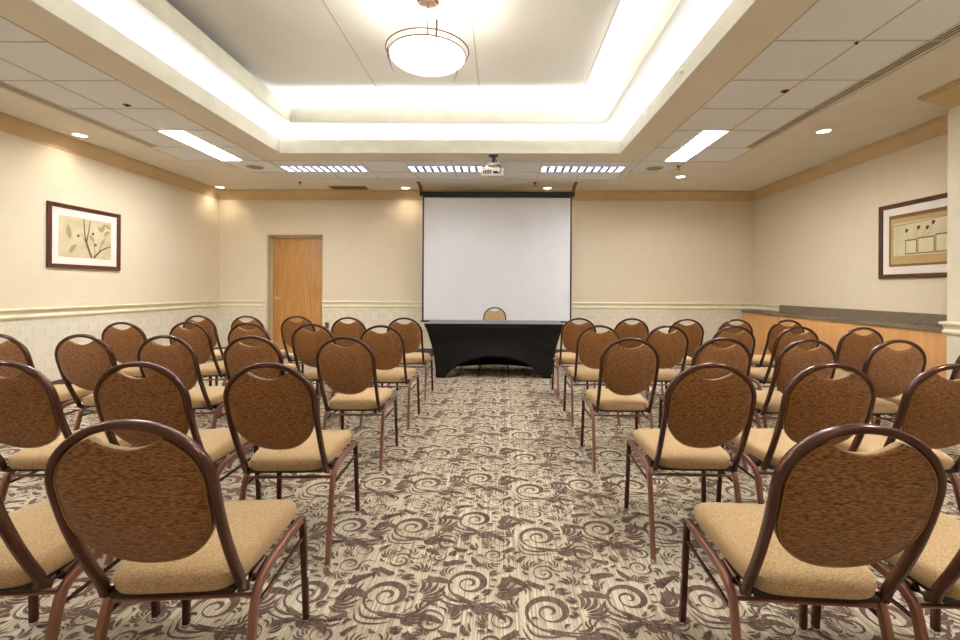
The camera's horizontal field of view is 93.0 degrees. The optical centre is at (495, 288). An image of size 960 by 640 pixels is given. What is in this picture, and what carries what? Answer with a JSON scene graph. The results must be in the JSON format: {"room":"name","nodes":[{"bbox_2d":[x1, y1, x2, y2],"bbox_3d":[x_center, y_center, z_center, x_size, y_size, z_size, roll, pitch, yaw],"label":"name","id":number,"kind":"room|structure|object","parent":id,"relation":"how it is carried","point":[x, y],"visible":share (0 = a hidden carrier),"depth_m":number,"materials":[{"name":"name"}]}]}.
{"room":"conference room","nodes":[
{"label":"conference room","id":0,"kind":"room"},
{"bbox_2d":[0,131,218,380],"bbox_3d":[-5.100,-0.299,3.325,0.001,2.987,9.925,0,0,1],"label":"wall","id":1,"kind":"structure","parent":0,"point":[170,233],"depth_m":5.78,"materials":[{"name":"paint"}]},
{"bbox_2d":[46,201,120,270],"bbox_3d":[-5.053,-0.620,5.631,0.030,0.755,0.979,0,0,1],"label":"framed picture","id":2,"kind":"object","parent":1,"relation":"attached to","point":[77,237],"visible":1,"depth_m":5.57,"materials":[{"name":"white paper"}]},
{"bbox_2d":[59,215,110,259],"bbox_3d":[-5.058,-0.620,5.631,0.002,0.485,0.709,0,0,1],"label":"artwork","id":3,"kind":"object","parent":2,"relation":"attached to","point":[80,237],"depth_m":5.60,"materials":[{"name":"beige paper"}]},
{"bbox_2d":[0,300,265,320],"bbox_3d":[-4.669,0.271,3.320,0.867,0.122,9.925,0,0,1],"label":"trim","id":4,"kind":"structure","parent":1,"relation":"attached to","point":[66,311],"depth_m":6.00,"materials":[{"name":"beige paint"}]},
{"bbox_2d":[51,347,225,384],"bbox_3d":[-4.674,1.129,3.320,0.867,0.135,9.925,0,0,1],"label":"baseboard","id":5,"kind":"structure","parent":1,"relation":"attached to","point":[56,382],"depth_m":5.30,"materials":[{"name":"beige wood"}]},
{"bbox_2d":[166,0,666,107],"bbox_3d":[-0.626,-2.382,3.709,4.611,0.004,4.618,0,0,1],"label":"ceiling","id":6,"kind":"structure","parent":0,"point":[308,53],"depth_m":4.45,"materials":[{"name":"white paint"}]},
{"bbox_2d":[137,0,680,121],"bbox_3d":[-0.627,-2.231,3.709,4.611,0.305,4.618,0,0,1],"label":"trim","id":7,"kind":"structure","parent":6,"relation":"attached to","point":[162,9],"depth_m":5.66,"materials":[{"name":"beige paint"}]},
{"bbox_2d":[385,0,468,81],"bbox_3d":[-0.561,-2.090,3.741,0.694,0.585,0.681,0,0,1],"label":"bowl light","id":8,"kind":"object","parent":6,"relation":"hanging from","point":[429,55],"visible":1,"depth_m":3.62,"materials":[{"name":"antique bronze"},{"name":"frosted white glass"}]},
{"bbox_2d":[0,356,959,639],"bbox_3d":[-0.269,1.216,3.266,9.677,0.006,9.925,0,0,1],"label":"floor","id":9,"kind":"structure","parent":0,"point":[489,518],"depth_m":2.14,"materials":[{"name":"beige carpet"}]},
{"bbox_2d":[0,334,92,414],"bbox_3d":[-3.243,0.746,3.254,0.449,0.914,0.635,0,0,0],"label":"banquet chair","id":10,"kind":"object","parent":9,"relation":"on","point":[14,350],"visible":0.2,"depth_m":2.98,"materials":[{"name":"fabric"}]},
{"bbox_2d":[0,361,137,502],"bbox_3d":[-2.037,0.752,2.168,0.449,0.914,0.635,0,0,-2],"label":"banquet chair","id":11,"kind":"object","parent":9,"relation":"on","point":[32,417],"visible":0.54,"depth_m":1.92,"materials":[{"name":"fabric"}]},
{"bbox_2d":[0,495,160,639],"bbox_3d":[-1.433,0.755,1.356,0.449,0.914,0.635,0,0,-4],"label":"banquet chair","id":12,"kind":"object","parent":9,"relation":"on","point":[33,547],"visible":0.65,"depth_m":1.29,"materials":[{"name":"fabric"}]},
{"bbox_2d":[54,334,133,446],"bbox_3d":[-2.686,0.749,3.249,0.449,0.914,0.635,0,0,0],"label":"banquet chair","id":13,"kind":"object","parent":9,"relation":"on","point":[81,365],"visible":0.4,"depth_m":2.97,"materials":[{"name":"fabric"}]},
{"bbox_2d":[101,322,146,377],"bbox_3d":[-3.284,0.746,4.285,0.449,0.914,0.635,0,0,-2],"label":"banquet chair","id":14,"kind":"object","parent":9,"relation":"on","point":[125,344],"visible":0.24,"depth_m":4.00,"materials":[{"name":"fabric"}]},
{"bbox_2d":[44,419,310,639],"bbox_3d":[-0.878,0.758,1.349,0.449,0.914,0.635,0,0,-4],"label":"banquet chair","id":15,"kind":"object","parent":9,"relation":"on","point":[159,508],"visible":1,"depth_m":1.11,"materials":[{"name":"fabric"}]},
{"bbox_2d":[93,361,261,568],"bbox_3d":[-1.482,0.755,2.168,0.449,0.914,0.635,0,0,-2],"label":"banquet chair","id":16,"kind":"object","parent":9,"relation":"on","point":[162,397],"visible":0.54,"depth_m":1.89,"materials":[{"name":"fabric"}]},
{"bbox_2d":[137,335,248,442],"bbox_3d":[-2.121,0.752,3.213,0.449,0.914,0.635,0,0,0],"label":"banquet chair","id":17,"kind":"object","parent":9,"relation":"on","point":[180,358],"visible":0.6,"depth_m":2.94,"materials":[{"name":"fabric"}]},
{"bbox_2d":[169,322,226,420],"bbox_3d":[-2.728,0.749,4.358,0.449,0.914,0.635,0,0,3],"label":"banquet chair","id":18,"kind":"object","parent":9,"relation":"on","point":[199,338],"visible":0.48,"depth_m":4.09,"materials":[{"name":"fabric"}]},
{"bbox_2d":[183,315,226,385],"bbox_3d":[-3.246,0.746,5.296,0.449,0.914,0.635,0,0,4],"label":"banquet chair","id":19,"kind":"object","parent":9,"relation":"on","point":[208,324],"visible":0.35,"depth_m":5.01,"materials":[{"name":"fabric"}]},
{"bbox_2d":[231,316,291,362],"bbox_3d":[-2.704,0.749,5.268,0.449,0.914,0.635,0,0,3],"label":"banquet chair","id":20,"kind":"object","parent":9,"relation":"on","point":[236,321],"visible":0.22,"depth_m":4.97,"materials":[{"name":"fabric"}]},
{"bbox_2d":[227,322,301,373],"bbox_3d":[-2.165,0.751,4.288,0.449,0.914,0.635,0,0,2],"label":"banquet chair","id":21,"kind":"object","parent":9,"relation":"on","point":[236,331],"visible":0.23,"depth_m":3.99,"materials":[{"name":"fabric"}]},
{"bbox_2d":[223,335,319,471],"bbox_3d":[-1.564,0.754,3.209,0.449,0.914,0.635,0,0,0],"label":"banquet chair","id":22,"kind":"object","parent":9,"relation":"on","point":[237,355],"visible":0.35,"depth_m":2.92,"materials":[{"name":"fabric"}]},
{"bbox_2d":[223,362,359,568],"bbox_3d":[-0.944,0.757,2.162,0.449,0.914,0.635,0,0,-2],"label":"banquet chair","id":23,"kind":"object","parent":9,"relation":"on","point":[279,416],"visible":0.94,"depth_m":1.93,"materials":[{"name":"fabric"}]},
{"bbox_2d":[281,316,320,396],"bbox_3d":[-2.163,0.751,5.277,0.449,0.914,0.635,0,0,2],"label":"banquet chair","id":24,"kind":"object","parent":9,"relation":"on","point":[288,327],"visible":0.3,"depth_m":4.99,"materials":[{"name":"fabric"}]},
{"bbox_2d":[291,324,359,426],"bbox_3d":[-1.564,0.754,4.202,0.449,0.914,0.635,0,0,2],"label":"banquet chair","id":25,"kind":"object","parent":9,"relation":"on","point":[306,344],"visible":0.44,"depth_m":3.93,"materials":[{"name":"fabric"}]},
{"bbox_2d":[331,317,382,397],"bbox_3d":[-1.556,0.754,5.115,0.449,0.914,0.635,0,0,1],"label":"banquet chair","id":26,"kind":"object","parent":9,"relation":"on","point":[355,329],"visible":0.3,"depth_m":4.82,"materials":[{"name":"fabric"}]},
{"bbox_2d":[316,336,398,472],"bbox_3d":[-0.964,0.757,3.195,0.449,0.914,0.635,0,0,0],"label":"banquet chair","id":27,"kind":"object","parent":9,"relation":"on","point":[349,372],"visible":0.94,"depth_m":2.96,"materials":[{"name":"fabric"}]},
{"bbox_2d":[358,325,419,430],"bbox_3d":[-0.949,0.757,4.090,0.449,0.914,0.635,0,0,1],"label":"banquet chair","id":28,"kind":"object","parent":9,"relation":"on","point":[388,348],"visible":0.83,"depth_m":3.86,"materials":[{"name":"fabric"}]},
{"bbox_2d":[387,317,433,401],"bbox_3d":[-0.958,0.757,5.096,0.449,0.914,0.635,0,0,1],"label":"banquet chair","id":29,"kind":"object","parent":9,"relation":"on","point":[412,332],"visible":0.62,"depth_m":4.86,"materials":[{"name":"fabric"}]},
{"bbox_2d":[424,320,563,378],"bbox_3d":[-0.013,0.849,6.561,1.916,0.743,0.772,0,0,1],"label":"folding table","id":30,"kind":"object","parent":9,"relation":"on","point":[455,343],"visible":0.98,"depth_m":6.21,"materials":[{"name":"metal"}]},
{"bbox_2d":[480,307,507,367],"bbox_3d":[-0.015,0.762,7.289,0.449,0.914,0.635,0,0,1],"label":"banquet chair","id":31,"kind":"object","parent":9,"relation":"on","point":[490,315],"visible":0.34,"depth_m":7.53,"materials":[{"name":"fabric"}]},
{"bbox_2d":[551,318,595,399],"bbox_3d":[0.899,0.767,5.175,0.449,0.914,0.635,0,0,1],"label":"banquet chair","id":32,"kind":"object","parent":9,"relation":"on","point":[570,332],"visible":0.58,"depth_m":4.94,"materials":[{"name":"fabric"}]},
{"bbox_2d":[563,325,620,427],"bbox_3d":[0.893,0.767,4.206,0.449,0.914,0.635,0,0,1],"label":"banquet chair","id":33,"kind":"object","parent":9,"relation":"on","point":[590,345],"visible":0.73,"depth_m":3.97,"materials":[{"name":"fabric"}]},
{"bbox_2d":[580,337,659,472],"bbox_3d":[0.871,0.767,3.203,0.449,0.914,0.635,0,0,2],"label":"banquet chair","id":34,"kind":"object","parent":9,"relation":"on","point":[626,373],"visible":0.91,"depth_m":2.97,"materials":[{"name":"fabric"}]},
{"bbox_2d":[614,318,648,399],"bbox_3d":[1.469,0.770,5.186,0.449,0.914,0.635,0,0,1],"label":"banquet chair","id":35,"kind":"object","parent":9,"relation":"on","point":[624,330],"visible":0.27,"depth_m":4.90,"materials":[{"name":"fabric"}]},
{"bbox_2d":[638,325,688,426],"bbox_3d":[1.487,0.770,4.222,0.449,0.914,0.635,0,0,1],"label":"banquet chair","id":36,"kind":"object","parent":9,"relation":"on","point":[671,348],"visible":0.49,"depth_m":3.95,"materials":[{"name":"fabric"}]},
{"bbox_2d":[647,319,703,401],"bbox_3d":[2.029,0.772,5.115,0.449,0.914,0.635,0,0,1],"label":"banquet chair","id":37,"kind":"object","parent":9,"relation":"on","point":[695,331],"visible":0.37,"depth_m":4.83,"materials":[{"name":"fabric"}]},
{"bbox_2d":[624,363,756,563],"bbox_3d":[0.924,0.767,2.208,0.449,0.914,0.635,0,0,3],"label":"banquet chair","id":38,"kind":"object","parent":9,"relation":"on","point":[701,415],"visible":0.96,"depth_m":1.98,"materials":[{"name":"fabric"}]},
{"bbox_2d":[658,337,751,472],"bbox_3d":[1.477,0.770,3.231,0.449,0.914,0.635,0,0,1],"label":"banquet chair","id":39,"kind":"object","parent":9,"relation":"on","point":[738,356],"visible":0.33,"depth_m":2.94,"materials":[{"name":"fabric"}]},
{"bbox_2d":[686,325,755,427],"bbox_3d":[2.062,0.773,4.215,0.449,0.914,0.635,0,0,1],"label":"banquet chair","id":40,"kind":"object","parent":9,"relation":"on","point":[746,337],"visible":0.18,"depth_m":3.92,"materials":[{"name":"fabric"}]},
{"bbox_2d":[717,319,752,333],"bbox_3d":[2.542,0.775,5.106,0.449,0.914,0.635,0,0,0],"label":"banquet chair","id":41,"kind":"object","parent":9,"relation":"on","point":[745,324],"visible":0.18,"depth_m":4.80,"materials":[{"name":"fabric"}]},
{"bbox_2d":[751,320,804,388],"bbox_3d":[3.049,0.777,5.050,0.449,0.914,0.635,0,0,0],"label":"banquet chair","id":42,"kind":"object","parent":9,"relation":"on","point":[763,360],"visible":0.35,"depth_m":4.79,"materials":[{"name":"fabric"}]},
{"bbox_2d":[725,339,836,476],"bbox_3d":[1.979,0.772,3.167,0.449,0.914,0.635,0,0,1],"label":"banquet chair","id":43,"kind":"object","parent":9,"relation":"on","point":[792,359],"visible":0.48,"depth_m":2.89,"materials":[{"name":"fabric"}]},
{"bbox_2d":[749,326,818,428],"bbox_3d":[2.579,0.775,4.173,0.449,0.914,0.635,0,0,0],"label":"banquet chair","id":44,"kind":"object","parent":9,"relation":"on","point":[757,375],"visible":0.48,"depth_m":3.90,"materials":[{"name":"fabric"}]},
{"bbox_2d":[716,363,875,503],"bbox_3d":[1.440,0.769,2.224,0.449,0.914,0.635,0,0,3],"label":"banquet chair","id":45,"kind":"object","parent":9,"relation":"on","point":[811,403],"visible":0.58,"depth_m":1.96,"materials":[{"name":"fabric"}]},
{"bbox_2d":[678,424,946,639],"bbox_3d":[0.871,0.767,1.343,0.449,0.914,0.635,0,0,5],"label":"banquet chair","id":46,"kind":"object","parent":9,"relation":"on","point":[829,513],"visible":1,"depth_m":1.10,"materials":[{"name":"fabric"}]},
{"bbox_2d":[743,313,946,378],"bbox_3d":[4.489,0.834,6.086,0.195,0.818,4.078,0,0,1],"label":"base cabinet","id":47,"kind":"object","parent":9,"relation":"on","point":[933,343],"visible":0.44,"depth_m":5.62,"materials":[{"name":"brown wood"}]},
{"bbox_2d":[742,305,946,331],"bbox_3d":[4.482,0.341,6.086,0.216,0.162,4.078,0,0,1],"label":"countertop","id":48,"kind":"structure","parent":47,"relation":"on","point":[908,320],"depth_m":5.52,"materials":[{"name":"grey stone"}]},
{"bbox_2d":[833,327,883,423],"bbox_3d":[3.079,0.778,4.112,0.449,0.914,0.635,0,0,0],"label":"banquet chair","id":49,"kind":"object","parent":9,"relation":"on","point":[852,349],"visible":0.32,"depth_m":3.83,"materials":[{"name":"fabric"}]},
{"bbox_2d":[811,512,959,639],"bbox_3d":[1.354,0.769,1.326,0.449,0.914,0.635,0,0,2],"label":"banquet chair","id":50,"kind":"object","parent":9,"relation":"on","point":[936,570],"visible":0.53,"depth_m":1.27,"materials":[{"name":"fabric"}]},
{"bbox_2d":[862,339,926,422],"bbox_3d":[2.542,0.775,3.164,0.449,0.914,0.635,0,0,0],"label":"banquet chair","id":51,"kind":"object","parent":9,"relation":"on","point":[890,371],"visible":0.43,"depth_m":2.89,"materials":[{"name":"fabric"}]},
{"bbox_2d":[834,364,959,563],"bbox_3d":[1.950,0.772,2.214,0.449,0.914,0.635,0,0,3],"label":"banquet chair","id":52,"kind":"object","parent":9,"relation":"on","point":[928,411],"visible":0.43,"depth_m":1.96,"materials":[{"name":"fabric"}]},
{"bbox_2d":[875,355,959,424],"bbox_3d":[3.060,0.778,3.104,0.449,0.914,0.635,0,0,1],"label":"banquet chair","id":53,"kind":"object","parent":9,"relation":"on","point":[955,374],"visible":0.06,"depth_m":3.23,"materials":[{"name":"fabric"}]},
{"bbox_2d":[0,0,959,190],"bbox_3d":[-0.255,-1.767,3.266,9.677,0.004,9.925,0,0,1],"label":"ceiling","id":54,"kind":"structure","parent":0,"point":[807,48],"depth_m":4.46,"materials":[{"name":"tile"}]},
{"bbox_2d":[0,81,159,147],"bbox_3d":[-4.319,-1.785,2.393,0.117,0.008,6.680,0,0,1],"label":"ceiling vent","id":55,"kind":"object","parent":54,"relation":"in","point":[3,84],"visible":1,"depth_m":4.60,"materials":[{"name":"beige metal"}]},
{"bbox_2d":[70,133,89,137],"bbox_3d":[-4.837,-1.787,5.299,0.170,0.007,0.170,0,0,1],"label":"recessed light","id":56,"kind":"object","parent":54,"relation":"in","point":[73,134],"visible":1,"depth_m":5.30,"materials":[{"name":"white"}]},
{"bbox_2d":[157,130,242,160],"bbox_3d":[-3.659,-1.800,5.726,0.294,0.040,1.209,0,0,1],"label":"ceiling light","id":57,"kind":"object","parent":54,"relation":"attached to","point":[182,136],"depth_m":5.69,"materials":[{"name":"white plastic"}]},
{"bbox_2d":[245,165,263,169],"bbox_3d":[-3.518,-1.779,6.661,0.250,0.011,0.250,0,0,1],"label":"ceiling vent","id":58,"kind":"object","parent":54,"relation":"in","point":[257,167],"visible":1,"depth_m":6.66,"materials":[{"name":"beige metal"}]},
{"bbox_2d":[279,166,367,171],"bbox_3d":[-2.531,-1.827,6.747,1.209,0.105,0.294,0,0,1],"label":"ceiling light","id":59,"kind":"object","parent":54,"relation":"attached to","point":[288,168],"depth_m":6.80,"materials":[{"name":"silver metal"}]},
{"bbox_2d":[328,186,368,189],"bbox_3d":[-2.573,-1.775,8.002,0.640,0.010,0.224,0,0,1],"label":"ceiling vent","id":60,"kind":"object","parent":54,"relation":"in","point":[332,187],"visible":1,"depth_m":7.97,"materials":[{"name":"beige metal"}]},
{"bbox_2d":[31,0,754,152],"bbox_3d":[-0.628,-1.924,3.709,5.135,0.308,5.142,0,0,1],"label":"trim","id":61,"kind":"structure","parent":54,"relation":"attached to","point":[71,12],"depth_m":5.05,"materials":[{"name":"beige paint"}]},
{"bbox_2d":[74,0,731,137],"bbox_3d":[-0.628,-2.078,3.709,5.135,0.001,5.142,0,0,1],"label":"cove","id":62,"kind":"structure","parent":61,"relation":"attached to","point":[690,21],"depth_m":4.61,"materials":[{"name":"white paint"}]},
{"bbox_2d":[407,166,490,171],"bbox_3d":[-0.666,-1.818,6.724,1.209,0.105,0.294,0,0,1],"label":"ceiling light","id":63,"kind":"object","parent":54,"relation":"attached to","point":[414,168],"depth_m":6.81,"materials":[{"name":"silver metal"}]},
{"bbox_2d":[481,154,503,180],"bbox_3d":[-0.040,-1.615,6.029,0.300,0.305,0.334,0,0,1],"label":"projector","id":64,"kind":"object","parent":54,"relation":"hanging from","point":[488,173],"visible":1,"depth_m":5.92,"materials":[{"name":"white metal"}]},
{"bbox_2d":[416,181,577,322],"bbox_3d":[0.025,-0.596,7.672,2.676,2.342,0.347,0,0,1],"label":"projection screen","id":65,"kind":"object","parent":54,"relation":"hanging from","point":[511,252],"visible":0.96,"depth_m":7.80,"materials":[{"name":"white fabric"}]},
{"bbox_2d":[540,166,624,171],"bbox_3d":[1.277,-1.808,6.700,1.209,0.105,0.294,0,0,1],"label":"ceiling light","id":66,"kind":"object","parent":54,"relation":"attached to","point":[543,168],"depth_m":6.78,"materials":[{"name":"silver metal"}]},
{"bbox_2d":[645,166,662,170],"bbox_3d":[2.312,-1.750,6.612,0.250,0.011,0.250,0,0,1],"label":"ceiling vent","id":67,"kind":"object","parent":54,"relation":"in","point":[651,168],"visible":1,"depth_m":6.60,"materials":[{"name":"beige metal"}]},
{"bbox_2d":[664,131,728,161],"bbox_3d":[2.461,-1.770,5.651,0.294,0.040,1.209,0,0,1],"label":"ceiling light","id":68,"kind":"object","parent":54,"relation":"attached to","point":[703,139],"depth_m":5.63,"materials":[{"name":"white plastic"}]},
{"bbox_2d":[814,128,832,133],"bbox_3d":[3.639,-1.744,5.043,0.170,0.007,0.170,0,0,1],"label":"recessed light","id":69,"kind":"object","parent":54,"relation":"in","point":[822,131],"visible":1,"depth_m":5.05,"materials":[{"name":"white"}]},
{"bbox_2d":[743,22,959,148],"bbox_3d":[3.101,-1.748,2.312,0.117,0.008,6.700,0,0,1],"label":"ceiling vent","id":70,"kind":"object","parent":54,"relation":"in","point":[954,30],"visible":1,"depth_m":3.79,"materials":[{"name":"beige metal"}]},
{"bbox_2d":[218,200,753,348],"bbox_3d":[-0.201,-0.275,8.228,9.677,2.987,0.001,0,0,1],"label":"wall","id":71,"kind":"structure","parent":0,"point":[623,251],"depth_m":8.21,"materials":[{"name":"paint"}]},
{"bbox_2d":[266,233,322,352],"bbox_3d":[-3.649,0.096,8.372,1.037,2.211,0.227,0,0,1],"label":"door","id":72,"kind":"structure","parent":71,"relation":"in","point":[294,261],"depth_m":8.42,"materials":[{"name":"wood"}]},
{"bbox_2d":[0,112,947,200],"bbox_3d":[-0.255,-1.683,3.266,9.677,0.170,9.925,0,0,1],"label":"trim","id":73,"kind":"structure","parent":71,"relation":"attached to","point":[937,127],"depth_m":7.04,"materials":[{"name":"beige paint"}]},
{"bbox_2d":[322,301,778,311],"bbox_3d":[0.742,0.298,7.814,7.775,0.122,0.805,0,0,1],"label":"trim","id":74,"kind":"structure","parent":71,"relation":"attached to","point":[328,304],"depth_m":8.18,"materials":[{"name":"beige paint"}]},
{"bbox_2d":[415,348,695,357],"bbox_3d":[0.628,1.156,8.210,7.535,0.135,0.016,0,0,1],"label":"baseboard","id":75,"kind":"structure","parent":71,"relation":"attached to","point":[426,350],"depth_m":8.22,"materials":[{"name":"beige wood"}]},
{"bbox_2d":[753,133,947,314],"bbox_3d":[4.603,-0.251,6.085,0.018,2.987,4.168,0,0,1],"label":"wall","id":76,"kind":"structure","parent":0,"point":[816,241],"depth_m":5.98,"materials":[{"name":"paint"}]},
{"bbox_2d":[779,305,946,326],"bbox_3d":[4.573,0.323,5.695,0.023,0.124,3.298,0,0,1],"label":"backsplash","id":77,"kind":"structure","parent":76,"relation":"attached to","point":[885,316],"depth_m":5.53,"materials":[{"name":"grey stone"}]},
{"bbox_2d":[878,192,947,278],"bbox_3d":[4.563,-0.545,4.860,0.030,0.855,1.112,0,0,1],"label":"framed picture","id":78,"kind":"object","parent":76,"relation":"attached to","point":[912,234],"visible":0.97,"depth_m":4.96,"materials":[{"name":"beige paper"}]},
{"bbox_2d":[889,206,946,266],"bbox_3d":[4.565,-0.545,4.860,0.002,0.585,0.842,0,0,1],"label":"artwork","id":79,"kind":"object","parent":78,"relation":"attached to","point":[917,237],"depth_m":4.90},
{"bbox_2d":[947,105,959,379],"bbox_3d":[4.248,-0.252,1.126,0.605,2.987,5.757,0,0,1],"label":"wall column","id":80,"kind":"structure","parent":0,"point":[953,202],"depth_m":3.95,"materials":[{"name":"paint"}]},
{"bbox_2d":[917,78,959,109],"bbox_3d":[4.177,-1.661,1.197,0.727,0.170,5.897,0,0,1],"label":"trim","id":81,"kind":"structure","parent":80,"relation":"attached to","point":[947,96],"depth_m":3.95,"materials":[{"name":"beige paint"}]},
{"bbox_2d":[938,321,959,335],"bbox_3d":[4.100,0.346,1.148,0.395,0.122,5.797,0,0,1],"label":"trim","id":82,"kind":"structure","parent":80,"relation":"attached to","point":[950,328],"depth_m":3.95,"materials":[{"name":"beige paint"}]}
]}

